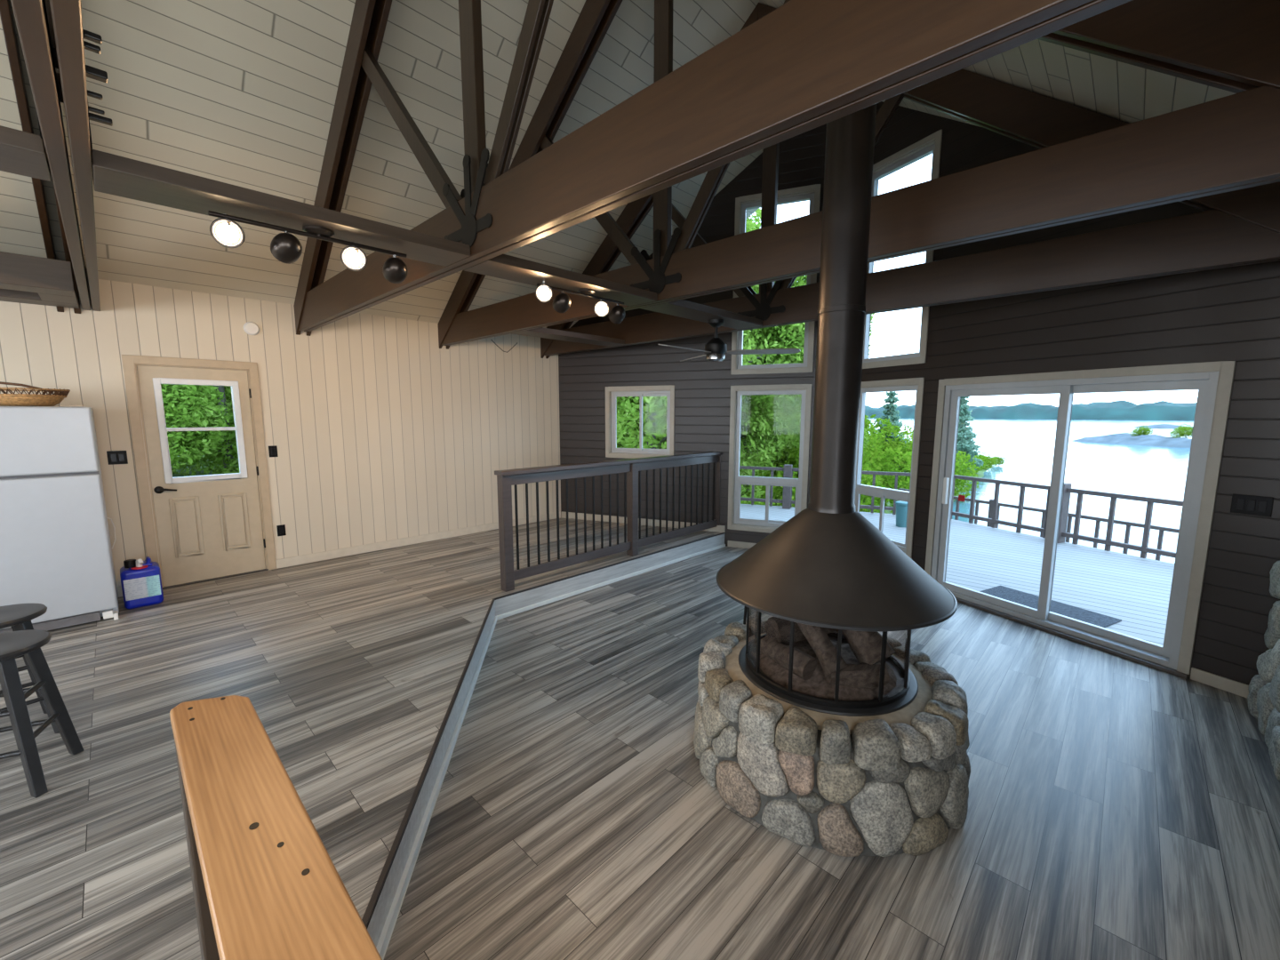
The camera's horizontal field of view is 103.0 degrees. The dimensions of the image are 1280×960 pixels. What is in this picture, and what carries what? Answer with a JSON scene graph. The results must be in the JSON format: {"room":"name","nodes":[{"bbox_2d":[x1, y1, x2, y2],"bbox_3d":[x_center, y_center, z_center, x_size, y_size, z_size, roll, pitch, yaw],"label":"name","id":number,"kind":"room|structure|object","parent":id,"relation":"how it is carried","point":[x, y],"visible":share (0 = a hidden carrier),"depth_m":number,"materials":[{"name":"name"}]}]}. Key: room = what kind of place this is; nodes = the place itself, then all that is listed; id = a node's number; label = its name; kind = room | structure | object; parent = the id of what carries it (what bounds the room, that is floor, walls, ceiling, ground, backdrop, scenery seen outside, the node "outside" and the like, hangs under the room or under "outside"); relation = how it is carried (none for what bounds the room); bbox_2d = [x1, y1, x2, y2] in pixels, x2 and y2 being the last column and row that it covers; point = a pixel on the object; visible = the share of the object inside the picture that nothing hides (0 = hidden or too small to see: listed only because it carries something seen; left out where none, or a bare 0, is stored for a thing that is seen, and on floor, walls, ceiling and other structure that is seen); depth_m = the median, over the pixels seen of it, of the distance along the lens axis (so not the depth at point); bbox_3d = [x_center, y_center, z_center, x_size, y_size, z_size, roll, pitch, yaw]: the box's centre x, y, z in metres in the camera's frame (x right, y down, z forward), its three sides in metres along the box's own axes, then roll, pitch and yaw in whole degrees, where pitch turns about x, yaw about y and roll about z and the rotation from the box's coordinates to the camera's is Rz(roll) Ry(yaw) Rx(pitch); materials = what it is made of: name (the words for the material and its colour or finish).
{"room":"living room","nodes":[
{"label":"living room","id":0,"kind":"room"},
{"bbox_2d":[0,277,560,586],"bbox_3d":[-4.213,-0.300,4.723,0.160,2.940,8.480,7,10,43],"label":"wall","id":1,"kind":"structure","parent":0,"point":[380,432],"depth_m":5.54,"materials":[{"name":"beige wood"}]},
{"bbox_2d":[106,450,127,464],"bbox_3d":[-4.465,-0.191,4.348,0.012,0.115,0.118,7,10,43],"label":"double switch","id":2,"kind":"object","parent":1,"relation":"attached to","point":[114,457],"visible":1,"depth_m":4.35,"materials":[{"name":"black plastic"}]},
{"bbox_2d":[116,585,122,597],"bbox_3d":[-5.656,1.119,3.268,0.018,0.094,3.620,7,10,43],"label":"baseboard","id":3,"kind":"structure","parent":1,"relation":"attached to","point":[119,588],"depth_m":4.42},
{"bbox_2d":[120,354,276,589],"bbox_3d":[-4.093,-0.078,4.799,0.148,2.080,0.935,7,10,43],"label":"door","id":4,"kind":"structure","parent":1,"relation":"in","point":[208,527],"depth_m":4.77,"materials":[{"name":"beige paint"}]},
{"bbox_2d":[243,321,259,335],"bbox_3d":[-3.749,-1.464,4.914,0.035,0.124,0.124,7,10,43],"label":"smoke detector","id":5,"kind":"object","parent":1,"relation":"attached to","point":[251,328],"visible":1,"depth_m":4.90,"materials":[{"name":"white plastic"}]},
{"bbox_2d":[268,445,278,456],"bbox_3d":[-3.702,-0.288,5.135,0.012,0.115,0.072,7,10,43],"label":"light switch","id":6,"kind":"object","parent":1,"relation":"attached to","point":[273,449],"visible":1,"depth_m":5.13,"materials":[{"name":"black plastic"}]},
{"bbox_2d":[276,524,286,535],"bbox_3d":[-3.697,0.520,5.246,0.012,0.115,0.072,7,10,43],"label":"wall outlet","id":7,"kind":"object","parent":1,"relation":"attached to","point":[281,529],"visible":1,"depth_m":5.24,"materials":[{"name":"black plastic"}]},
{"bbox_2d":[279,527,283,534],"bbox_3d":[-3.694,0.521,5.243,0.004,0.068,0.034,7,10,43],"label":"socket","id":8,"kind":"object","parent":7,"relation":"attached to","point":[281,529],"depth_m":5.24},
{"bbox_2d":[275,512,560,568],"bbox_3d":[-2.481,0.700,6.538,0.018,0.094,3.645,7,10,43],"label":"baseboard","id":9,"kind":"structure","parent":1,"relation":"attached to","point":[302,559],"depth_m":6.06,"materials":[{"name":"beige wood"}]},
{"bbox_2d":[490,339,517,352],"bbox_3d":[-1.828,-1.804,6.888,0.021,0.153,0.406,7,10,43],"label":"wire loop","id":10,"kind":"object","parent":1,"relation":"attached to","point":[491,340],"visible":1,"depth_m":6.85,"materials":[{"name":"black metal"}]},
{"bbox_2d":[0,517,725,959],"bbox_3d":[-1.263,1.325,2.828,6.990,0.189,9.247,7,10,43],"label":"floor","id":11,"kind":"structure","parent":0,"point":[352,667],"depth_m":2.68,"materials":[{"name":"wood"}]},
{"bbox_2d":[0,603,59,733],"bbox_3d":[-3.112,0.959,2.479,0.352,0.622,0.352,5,9,34],"label":"bar stool","id":12,"kind":"object","parent":11,"relation":"on","point":[19,617],"visible":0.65,"depth_m":2.49,"materials":[{"name":"black paint"}]},
{"bbox_2d":[0,629,83,797],"bbox_3d":[-2.720,1.001,2.160,0.352,0.622,0.352,-4,8,-27],"label":"bar stool","id":13,"kind":"object","parent":11,"relation":"on","point":[28,644],"visible":1,"depth_m":2.13,"materials":[{"name":"black paint"}]},
{"bbox_2d":[0,404,119,632],"bbox_3d":[-4.521,0.269,3.810,0.675,1.646,0.796,7,10,43],"label":"refrigerator","id":14,"kind":"object","parent":11,"relation":"on","point":[56,550],"visible":0.98,"depth_m":3.65,"materials":[{"name":"white metal"}]},
{"bbox_2d":[0,381,70,406],"bbox_3d":[-4.456,-0.622,3.685,0.446,0.170,0.446,7,10,43],"label":"wicker basket","id":15,"kind":"object","parent":14,"relation":"on","point":[12,399],"visible":1,"depth_m":3.61,"materials":[{"name":"wicker"}]},
{"bbox_2d":[120,556,163,608],"bbox_3d":[-4.147,0.836,4.233,0.253,0.412,0.235,7,10,43],"label":"water jug","id":16,"kind":"object","parent":11,"relation":"on","point":[140,580],"visible":1,"depth_m":4.16,"materials":[{"name":"blue plastic"}]},
{"bbox_2d":[169,695,382,959],"bbox_3d":[-0.257,1.059,0.533,2.113,0.930,0.139,7,10,43],"label":"rail","id":17,"kind":"object","parent":11,"relation":"on","point":[266,884],"visible":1,"depth_m":0.79,"materials":[{"name":"brown wood"}]},
{"bbox_2d":[494,451,723,591],"bbox_3d":[-0.076,0.309,5.705,0.130,1.089,3.360,7,10,43],"label":"guard railing","id":18,"kind":"object","parent":11,"relation":"on","point":[630,468],"visible":1,"depth_m":5.36,"materials":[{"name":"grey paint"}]},
{"bbox_2d":[0,0,1235,327],"bbox_3d":[-0.903,-2.607,2.690,7.990,3.142,10.670,7,10,43],"label":"ceiling","id":19,"kind":"structure","parent":0,"point":[243,93],"depth_m":3.86,"materials":[{"name":"white wood"}]},
{"bbox_2d":[0,0,112,313],"bbox_3d":[-2.005,-2.434,1.558,6.984,2.930,0.290,7,10,43],"label":"roof truss","id":20,"kind":"object","parent":19,"relation":"attached to","point":[52,35],"visible":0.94,"depth_m":1.56,"materials":[{"name":"brown paint"}]},
{"bbox_2d":[0,251,79,308],"bbox_3d":[-5.420,-1.282,2.559,0.840,0.200,3.473,7,10,43],"label":"ceiling beam","id":21,"kind":"structure","parent":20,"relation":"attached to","point":[28,279],"depth_m":3.45,"materials":[{"name":"brown paint"}]},
{"bbox_2d":[293,0,1132,335],"bbox_3d":[-0.945,-2.574,2.650,6.984,2.930,0.129,7,10,43],"label":"roof truss","id":22,"kind":"object","parent":19,"relation":"attached to","point":[804,66],"visible":0.94,"depth_m":1.83,"materials":[{"name":"brown paint"}]},
{"bbox_2d":[437,0,1279,349],"bbox_3d":[0.089,-2.711,3.715,6.984,2.930,0.129,7,10,43],"label":"roof truss","id":23,"kind":"object","parent":19,"relation":"attached to","point":[1231,142],"visible":0.89,"depth_m":2.25,"materials":[{"name":"brown paint"}]},
{"bbox_2d":[510,327,624,346],"bbox_3d":[-0.771,-1.615,5.743,0.300,0.055,1.399,7,10,43],"label":"cross beam","id":24,"kind":"structure","parent":23,"relation":"attached to","point":[540,332],"depth_m":5.65,"materials":[{"name":"brown paint"}]},
{"bbox_2d":[540,2,1279,358],"bbox_3d":[1.132,-2.849,4.790,6.984,2.930,0.129,7,10,43],"label":"roof truss","id":25,"kind":"object","parent":19,"relation":"attached to","point":[1240,227],"visible":0.56,"depth_m":3.50,"materials":[{"name":"brown paint"}]},
{"bbox_2d":[558,123,826,546],"bbox_3d":[0.603,-1.849,6.867,3.872,5.575,0.160,3,8,23],"label":"wall","id":26,"kind":"structure","parent":0,"point":[702,387],"depth_m":6.90,"materials":[{"name":"brown"}]},
{"bbox_2d":[361,532,724,928],"bbox_3d":[-0.211,1.158,3.411,2.250,0.014,7.132,1,7,4],"label":"trim","id":27,"kind":"structure","parent":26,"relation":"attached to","point":[370,909],"depth_m":2.28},
{"bbox_2d":[367,533,724,946],"bbox_3d":[-0.207,1.255,3.423,2.244,0.180,7.126,1,7,4],"label":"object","id":28,"kind":"structure","parent":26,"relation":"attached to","point":[500,606],"depth_m":3.50,"materials":[{"name":"grey wood"}]},
{"bbox_2d":[376,544,725,959],"bbox_3d":[-0.196,1.324,3.433,2.241,0.039,7.104,1,7,4],"label":"trim","id":29,"kind":"structure","parent":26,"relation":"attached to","point":[389,924],"depth_m":2.51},
{"bbox_2d":[605,384,674,458],"bbox_3d":[0.007,-0.814,7.215,1.050,1.016,0.128,3,8,23],"label":"window","id":30,"kind":"structure","parent":26,"relation":"in","point":[612,393],"depth_m":7.22,"materials":[{"name":"beige paint"}]},
{"bbox_2d":[561,512,725,532],"bbox_3d":[-0.029,0.598,7.351,2.544,0.094,0.018,3,8,23],"label":"baseboard","id":31,"kind":"structure","parent":26,"relation":"attached to","point":[580,516],"depth_m":7.31,"materials":[{"name":"beige paint"}]},
{"bbox_2d":[727,540,756,548],"bbox_3d":[1.758,0.889,6.635,1.246,0.084,0.018,3,8,23],"label":"baseboard","id":32,"kind":"structure","parent":26,"relation":"attached to","point":[734,544],"depth_m":6.80,"materials":[{"name":"beige paint"}]},
{"bbox_2d":[727,384,811,533],"bbox_3d":[1.662,-0.264,6.587,1.000,1.901,0.128,3,8,23],"label":"window","id":33,"kind":"structure","parent":26,"relation":"in","point":[735,480],"depth_m":6.63,"materials":[{"name":"beige paint"}]},
{"bbox_2d":[731,184,820,374],"bbox_3d":[1.665,-2.413,6.309,1.000,2.156,0.128,3,8,23],"label":"window","id":34,"kind":"structure","parent":26,"relation":"in","point":[812,193],"depth_m":6.27,"materials":[{"name":"beige paint"}]},
{"bbox_2d":[383,546,1279,959],"bbox_3d":[-1.116,1.426,2.994,7.190,0.050,9.870,7,10,43],"label":"floor","id":35,"kind":"structure","parent":0,"point":[1119,808],"depth_m":2.21,"materials":[{"name":"wood"}]},
{"bbox_2d":[693,104,970,856],"bbox_3d":[0.953,-0.591,2.419,1.320,4.101,1.310,7,10,43],"label":"fireplace","id":36,"kind":"object","parent":35,"relation":"on","point":[884,771],"visible":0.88,"depth_m":2.24,"materials":[{"name":"stone"}]},
{"bbox_2d":[760,635,815,679],"bbox_3d":[0.721,0.873,2.512,0.119,0.126,0.277,-5,9,-35],"label":"log","id":37,"kind":"object","parent":36,"relation":"on","point":[804,664],"visible":0.91,"depth_m":2.46,"materials":[{"name":"brown wood"}]},
{"bbox_2d":[764,616,836,645],"bbox_3d":[0.878,0.800,2.766,0.368,0.187,0.162,-2,8,-17],"label":"log","id":38,"kind":"object","parent":36,"relation":"on","point":[778,629],"visible":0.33,"depth_m":2.68,"materials":[{"name":"brown wood"}]},
{"bbox_2d":[796,622,847,677],"bbox_3d":[0.854,0.765,2.445,0.122,0.312,0.309,-5,9,-32],"label":"log","id":39,"kind":"object","parent":36,"relation":"on","point":[818,638],"visible":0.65,"depth_m":2.39,"materials":[{"name":"brown wood"}]},
{"bbox_2d":[716,507,957,631],"bbox_3d":[0.945,0.338,2.539,1.110,0.390,1.110,7,10,43],"label":"hood","id":40,"kind":"object","parent":36,"relation":"attached to","point":[821,567],"depth_m":2.24,"materials":[{"name":"metal"}]},
{"bbox_2d":[824,663,889,687],"bbox_3d":[1.008,0.910,2.375,0.269,0.104,0.100,0,7,-1],"label":"log","id":41,"kind":"object","parent":36,"relation":"on","point":[862,675],"visible":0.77,"depth_m":2.33,"materials":[{"name":"brown wood"}]},
{"bbox_2d":[841,629,895,664],"bbox_3d":[1.073,0.730,2.521,0.181,0.363,0.375,-4,9,-30],"label":"log","id":42,"kind":"object","parent":36,"relation":"on","point":[866,646],"visible":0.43,"depth_m":2.41,"materials":[{"name":"brown wood"}]},
{"bbox_2d":[1247,560,1279,780],"bbox_3d":[2.983,0.260,2.147,0.125,2.489,2.059,7,10,43],"label":"stone fireplace","id":43,"kind":"object","parent":35,"relation":"on","point":[1263,699],"visible":1,"depth_m":2.78,"materials":[{"name":"grey stone"}]},
{"bbox_2d":[861,101,1279,685],"bbox_3d":[3.194,-1.477,4.463,0.160,5.462,3.625,-3,8,-25],"label":"wall","id":44,"kind":"structure","parent":0,"point":[1232,313],"depth_m":3.48,"materials":[{"name":"brown"}]},
{"bbox_2d":[854,377,924,559],"bbox_3d":[2.693,-0.140,5.639,0.128,1.900,0.920,-3,8,-25],"label":"window","id":45,"kind":"structure","parent":44,"relation":"in","point":[917,384],"depth_m":5.43,"materials":[{"name":"beige paint"}]},
{"bbox_2d":[862,129,942,368],"bbox_3d":[2.696,-2.289,5.361,0.128,2.155,0.920,-3,8,-25],"label":"window","id":46,"kind":"structure","parent":44,"relation":"in","point":[931,144],"depth_m":5.19,"materials":[{"name":"beige paint"}]},
{"bbox_2d":[924,360,1236,679],"bbox_3d":[3.363,0.182,4.216,0.175,2.111,1.950,-3,8,-25],"label":"door","id":47,"kind":"structure","parent":44,"relation":"in","point":[1213,380],"depth_m":3.82,"materials":[{"name":"beige paint"}]},
{"bbox_2d":[958,495,965,501],"bbox_3d":[3.063,0.173,4.847,0.004,0.060,0.060,-3,8,-25],"label":"sticker","id":48,"kind":"object","parent":47,"relation":"attached to","point":[961,498],"visible":1,"depth_m":4.85,"materials":[{"name":"red plastic"}]},
{"bbox_2d":[1189,667,1248,697],"bbox_3d":[3.795,1.325,3.297,0.018,0.084,0.325,-3,8,-25],"label":"baseboard","id":49,"kind":"structure","parent":44,"relation":"attached to","point":[1216,681],"depth_m":3.31,"materials":[{"name":"beige paint"}]},
{"bbox_2d":[1230,493,1273,517],"bbox_3d":[3.794,0.156,3.158,0.012,0.120,0.170,-3,8,-25],"label":"switch","id":50,"kind":"object","parent":44,"relation":"attached to","point":[1261,506],"visible":1,"depth_m":3.15,"materials":[{"name":"black plastic"}]},
{"bbox_3d":[-4.521,-0.879,-0.874,6.990,5.525,0.160,7,10,43],"label":"wall","id":51,"kind":"structure","parent":0,"visible":0},
{"bbox_2d":[0,125,762,329],"bbox_3d":[-1.707,-1.143,2.090,0.290,0.055,8.006,7,10,43],"label":"beam","id":52,"kind":"structure","parent":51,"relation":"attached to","point":[21,153],"depth_m":2.20,"materials":[{"name":"brown paint"}]},
{"bbox_2d":[208,210,407,283],"bbox_3d":[-1.474,-1.061,2.344,0.131,0.170,0.789,7,10,43],"label":"track light","id":53,"kind":"object","parent":52,"relation":"attached to","point":[285,247],"visible":1,"depth_m":2.26,"materials":[{"name":"brown metal"}]},
{"bbox_2d":[535,280,625,324],"bbox_3d":[-0.388,-1.199,3.463,0.142,0.182,0.780,7,10,43],"label":"track light","id":54,"kind":"object","parent":52,"relation":"attached to","point":[562,302],"visible":1,"depth_m":3.42,"materials":[{"name":"brown metal"}]},
{"bbox_2d":[658,319,800,361],"bbox_3d":[0.567,-1.236,4.476,1.296,0.364,1.159,7,10,43],"label":"ceiling fan","id":55,"kind":"object","parent":52,"relation":"hanging from","point":[716,349],"visible":1,"depth_m":4.51,"materials":[{"name":"black metal"}]},
{"label":"outside","id":56,"kind":"structure","parent":0,"visible":0},
{"bbox_2d":[739,504,1174,646],"bbox_3d":[3.566,1.013,7.129,10.916,0.160,5.592,7,10,43],"label":"deck","id":57,"kind":"object","parent":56,"point":[1134,590],"visible":0.1,"depth_m":6.02,"materials":[{"name":"grey wood"}]},
{"bbox_2d":[739,464,910,514],"bbox_3d":[2.609,0.115,10.077,5.497,0.859,0.150,3,8,22],"label":"deck railing","id":58,"kind":"object","parent":57,"relation":"on","point":[788,470],"visible":0.44,"depth_m":9.90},
{"bbox_2d":[895,500,907,527],"bbox_3d":[4.332,0.557,8.392,0.240,0.419,0.240,7,10,43],"label":"plastic bin","id":59,"kind":"object","parent":57,"relation":"on","point":[901,507],"visible":0.67,"depth_m":8.32,"materials":[{"name":"teal plastic"}]},
{"bbox_2d":[979,585,1121,627],"bbox_3d":[3.893,1.212,4.913,0.484,0.012,1.030,-4,8,-26],"label":"door mat","id":60,"kind":"object","parent":57,"relation":"on","point":[1020,597],"visible":0.54,"depth_m":4.87,"materials":[{"name":"grey fabric"}]},
{"bbox_2d":[951,474,1183,558],"bbox_3d":[6.499,0.606,6.330,0.170,0.859,6.085,-3,8,-22],"label":"deck railing","id":61,"kind":"object","parent":57,"relation":"on","point":[1108,542],"visible":0.39,"depth_m":7.22,"materials":[{"name":"grey wood"}]},
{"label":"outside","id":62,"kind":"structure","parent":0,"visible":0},
{"bbox_3d":[7.977,1.721,8.292,8.800,0.149,4.600,7,10,43],"label":"deck","id":63,"kind":"object","parent":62,"visible":0},
{"bbox_2d":[898,488,1179,560],"bbox_3d":[8.397,1.147,8.511,0.120,0.929,9.176,-3,8,-25],"label":"deck railing","id":64,"kind":"object","parent":63,"relation":"on","point":[990,502],"visible":0.24,"depth_m":9.22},
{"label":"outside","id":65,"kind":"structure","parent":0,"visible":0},
{"bbox_2d":[171,440,989,513],"bbox_3d":[1.826,-1.104,41.468,82.600,4.712,78.000,7,10,43],"label":"ground","id":66,"kind":"structure","parent":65,"point":[980,474],"depth_m":18.86,"materials":[{"name":"green plant"}]},
{"bbox_2d":[160,384,231,469],"bbox_3d":[-14.165,-3.058,13.155,7.018,8.083,5.191,7,10,43],"label":"broadleaf tree","id":67,"kind":"object","parent":66,"relation":"on","point":[190,391],"visible":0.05,"depth_m":13.95,"materials":[{"name":"green plant"}]},
{"bbox_2d":[167,384,232,466],"bbox_3d":[-18.860,-5.541,18.378,10.695,12.316,7.911,3,8,24],"label":"broadleaf tree","id":68,"kind":"object","parent":66,"relation":"on","point":[168,385],"visible":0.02,"depth_m":18.62,"materials":[{"name":"green plant"}]},
{"bbox_2d":[161,384,239,476],"bbox_3d":[-13.559,-3.657,16.522,7.353,8.468,5.438,-4,8,-26],"label":"broadleaf tree","id":69,"kind":"object","parent":66,"relation":"on","point":[225,458],"visible":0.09,"depth_m":15.80,"materials":[{"name":"green plant"}]},
{"bbox_2d":[616,397,666,448],"bbox_3d":[-0.804,-3.220,15.151,5.846,9.469,6.440,2,8,15],"label":"broadleaf tree","id":70,"kind":"object","parent":66,"relation":"on","point":[644,404],"visible":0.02,"depth_m":13.08,"materials":[{"name":"green plant"}]},
{"bbox_2d":[616,329,757,448],"bbox_3d":[-0.220,-2.671,12.528,6.118,8.996,5.554,3,8,24],"label":"broadleaf tree","id":71,"kind":"object","parent":66,"relation":"on","point":[651,434],"visible":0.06,"depth_m":11.00,"materials":[{"name":"green plant"}]},
{"bbox_2d":[616,220,804,504],"bbox_3d":[1.569,-2.362,14.184,7.018,8.083,5.191,1,7,4],"label":"broadleaf tree","id":72,"kind":"object","parent":66,"relation":"on","point":[749,223],"visible":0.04,"depth_m":13.11,"materials":[{"name":"green plant"}]},
{"bbox_2d":[740,500,769,505],"bbox_3d":[3.021,1.700,12.344,3.158,2.606,2.732,3,8,24],"label":"shrub","id":73,"kind":"object","parent":66,"relation":"on","point":[741,501],"visible":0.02,"depth_m":12.18,"materials":[{"name":"green plant"}]},
{"bbox_2d":[740,464,798,507],"bbox_3d":[3.970,1.099,14.220,3.228,3.079,3.732,2,8,14],"label":"shrub","id":74,"kind":"object","parent":66,"relation":"on","point":[776,492],"visible":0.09,"depth_m":14.14,"materials":[{"name":"green plant"}]},
{"bbox_2d":[739,328,869,477],"bbox_3d":[5.001,-2.623,18.758,6.350,7.313,4.697,3,8,24],"label":"broadleaf tree","id":75,"kind":"object","parent":66,"relation":"on","point":[865,442],"visible":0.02,"depth_m":17.63,"materials":[{"name":"green plant"}]},
{"bbox_2d":[739,208,875,495],"bbox_3d":[3.574,-3.243,15.370,6.440,9.469,5.846,-1,7,-5],"label":"broadleaf tree","id":76,"kind":"object","parent":66,"relation":"on","point":[776,412],"visible":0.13,"depth_m":13.71,"materials":[{"name":"green plant"}]},
{"bbox_2d":[754,440,886,512],"bbox_3d":[5.626,0.236,17.239,5.168,4.264,4.470,7,10,43],"label":"shrub","id":77,"kind":"object","parent":66,"relation":"on","point":[793,454],"visible":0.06,"depth_m":16.23,"materials":[{"name":"green plant"}]},
{"bbox_2d":[782,414,902,462],"bbox_3d":[8.893,-1.391,23.874,6.316,5.211,5.463,-5,9,-36],"label":"shrub","id":78,"kind":"object","parent":66,"relation":"on","point":[868,422],"visible":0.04,"depth_m":23.09,"materials":[{"name":"green plant"}]},
{"bbox_2d":[774,428,911,513],"bbox_3d":[7.603,0.229,18.380,5.055,4.500,4.757,-5,9,-35],"label":"shrub","id":79,"kind":"object","parent":66,"relation":"on","point":[876,460],"visible":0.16,"depth_m":17.67,"materials":[{"name":"green plant"}]},
{"bbox_2d":[863,424,913,489],"bbox_3d":[11.389,-0.445,23.860,5.455,4.500,4.718,5,9,34],"label":"shrub","id":80,"kind":"object","parent":66,"relation":"on","point":[908,447],"visible":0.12,"depth_m":22.96,"materials":[{"name":"green plant"}]},
{"bbox_2d":[877,391,908,479],"bbox_3d":[12.270,-1.478,25.221,2.213,5.878,2.339,-1,7,-7],"label":"pine tree","id":81,"kind":"object","parent":66,"relation":"on","point":[891,412],"visible":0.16,"depth_m":24.75,"materials":[{"name":"green plant"}]},
{"bbox_2d":[955,456,971,483],"bbox_3d":[17.983,-0.573,31.561,4.306,3.553,3.725,4,8,29],"label":"shrub","id":82,"kind":"object","parent":66,"relation":"on","point":[957,458],"visible":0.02,"depth_m":30.12,"materials":[{"name":"green plant"}]},
{"bbox_2d":[953,450,979,497],"bbox_3d":[16.425,-0.343,28.546,4.523,4.027,4.256,5,9,34],"label":"shrub","id":83,"kind":"object","parent":66,"relation":"on","point":[962,464],"visible":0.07,"depth_m":27.14,"materials":[{"name":"green plant"}]},
{"bbox_2d":[955,396,983,471],"bbox_3d":[20.181,-2.399,32.196,2.763,6.915,2.599,-2,8,-16],"label":"pine tree","id":84,"kind":"object","parent":66,"relation":"on","point":[965,443],"visible":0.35,"depth_m":31.57,"materials":[{"name":"green plant"}]},
{"bbox_2d":[963,455,981,474],"bbox_3d":[21.146,-0.895,34.994,3.876,3.198,3.352,-2,8,-16],"label":"shrub","id":85,"kind":"object","parent":66,"relation":"on","point":[977,469],"visible":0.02,"depth_m":34.13,"materials":[{"name":"green plant"}]},
{"bbox_2d":[971,449,989,473],"bbox_3d":[24.974,-1.140,38.449,2.754,2.606,2.926,1,7,4],"label":"shrub","id":86,"kind":"object","parent":66,"relation":"on","point":[980,456],"visible":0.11,"depth_m":37.57,"materials":[{"name":"green plant"}]},
{"bbox_2d":[976,452,998,469],"bbox_3d":[28.550,-1.428,42.537,2.297,1.895,1.987,5,9,34],"label":"shrub","id":87,"kind":"object","parent":66,"relation":"on","point":[991,460],"visible":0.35,"depth_m":42.02,"materials":[{"name":"green plant"}]},
{"bbox_2d":[992,454,1007,465],"bbox_3d":[32.218,-1.659,45.891,1.463,1.303,1.377,-2,8,-15],"label":"shrub","id":88,"kind":"object","parent":66,"relation":"on","point":[1000,460],"visible":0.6,"depth_m":45.71,"materials":[{"name":"green plant"}]},
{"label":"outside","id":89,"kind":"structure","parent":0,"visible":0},
{"bbox_2d":[864,417,1193,563],"bbox_3d":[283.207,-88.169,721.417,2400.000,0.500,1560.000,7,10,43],"label":"lake","id":90,"kind":"structure","parent":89,"point":[1028,445],"depth_m":39.58,"materials":[{"name":"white liquid"}]},
{"bbox_2d":[864,400,1196,420],"bbox_3d":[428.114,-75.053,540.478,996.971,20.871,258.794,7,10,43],"label":"hills","id":91,"kind":"structure","parent":90,"relation":"on","point":[1123,410],"depth_m":486.96,"materials":[{"name":"teal plant"}]},
{"bbox_2d":[1072,432,1191,447],"bbox_3d":[82.433,-5.243,71.860,38.346,1.836,36.424,7,10,43],"label":"island","id":92,"kind":"object","parent":90,"relation":"on","point":[1120,438],"visible":0.5,"depth_m":78.93,"materials":[{"name":"grey stone"}]},
{"bbox_2d":[1129,424,1153,436],"bbox_3d":[81.343,-7.754,82.557,2.871,2.369,2.483,7,10,43],"label":"shrub","id":93,"kind":"object","parent":92,"relation":"on","point":[1144,431],"visible":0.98,"depth_m":82.26,"materials":[{"name":"green plant"}]},
{"bbox_2d":[1168,423,1192,438],"bbox_3d":[81.568,-7.106,76.416,3.409,2.813,2.949,1,7,4],"label":"shrub","id":94,"kind":"object","parent":92,"relation":"on","point":[1186,430],"visible":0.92,"depth_m":76.24,"materials":[{"name":"green plant"}]},
{"bbox_2d":[1129,424,1191,428],"bbox_3d":[193.229,-16.164,158.147,68.388,1.637,41.669,7,10,43],"label":"rocky shoal","id":95,"kind":"structure","parent":90,"relation":"on","point":[1160,426],"depth_m":175.98,"materials":[{"name":"grey stone"}]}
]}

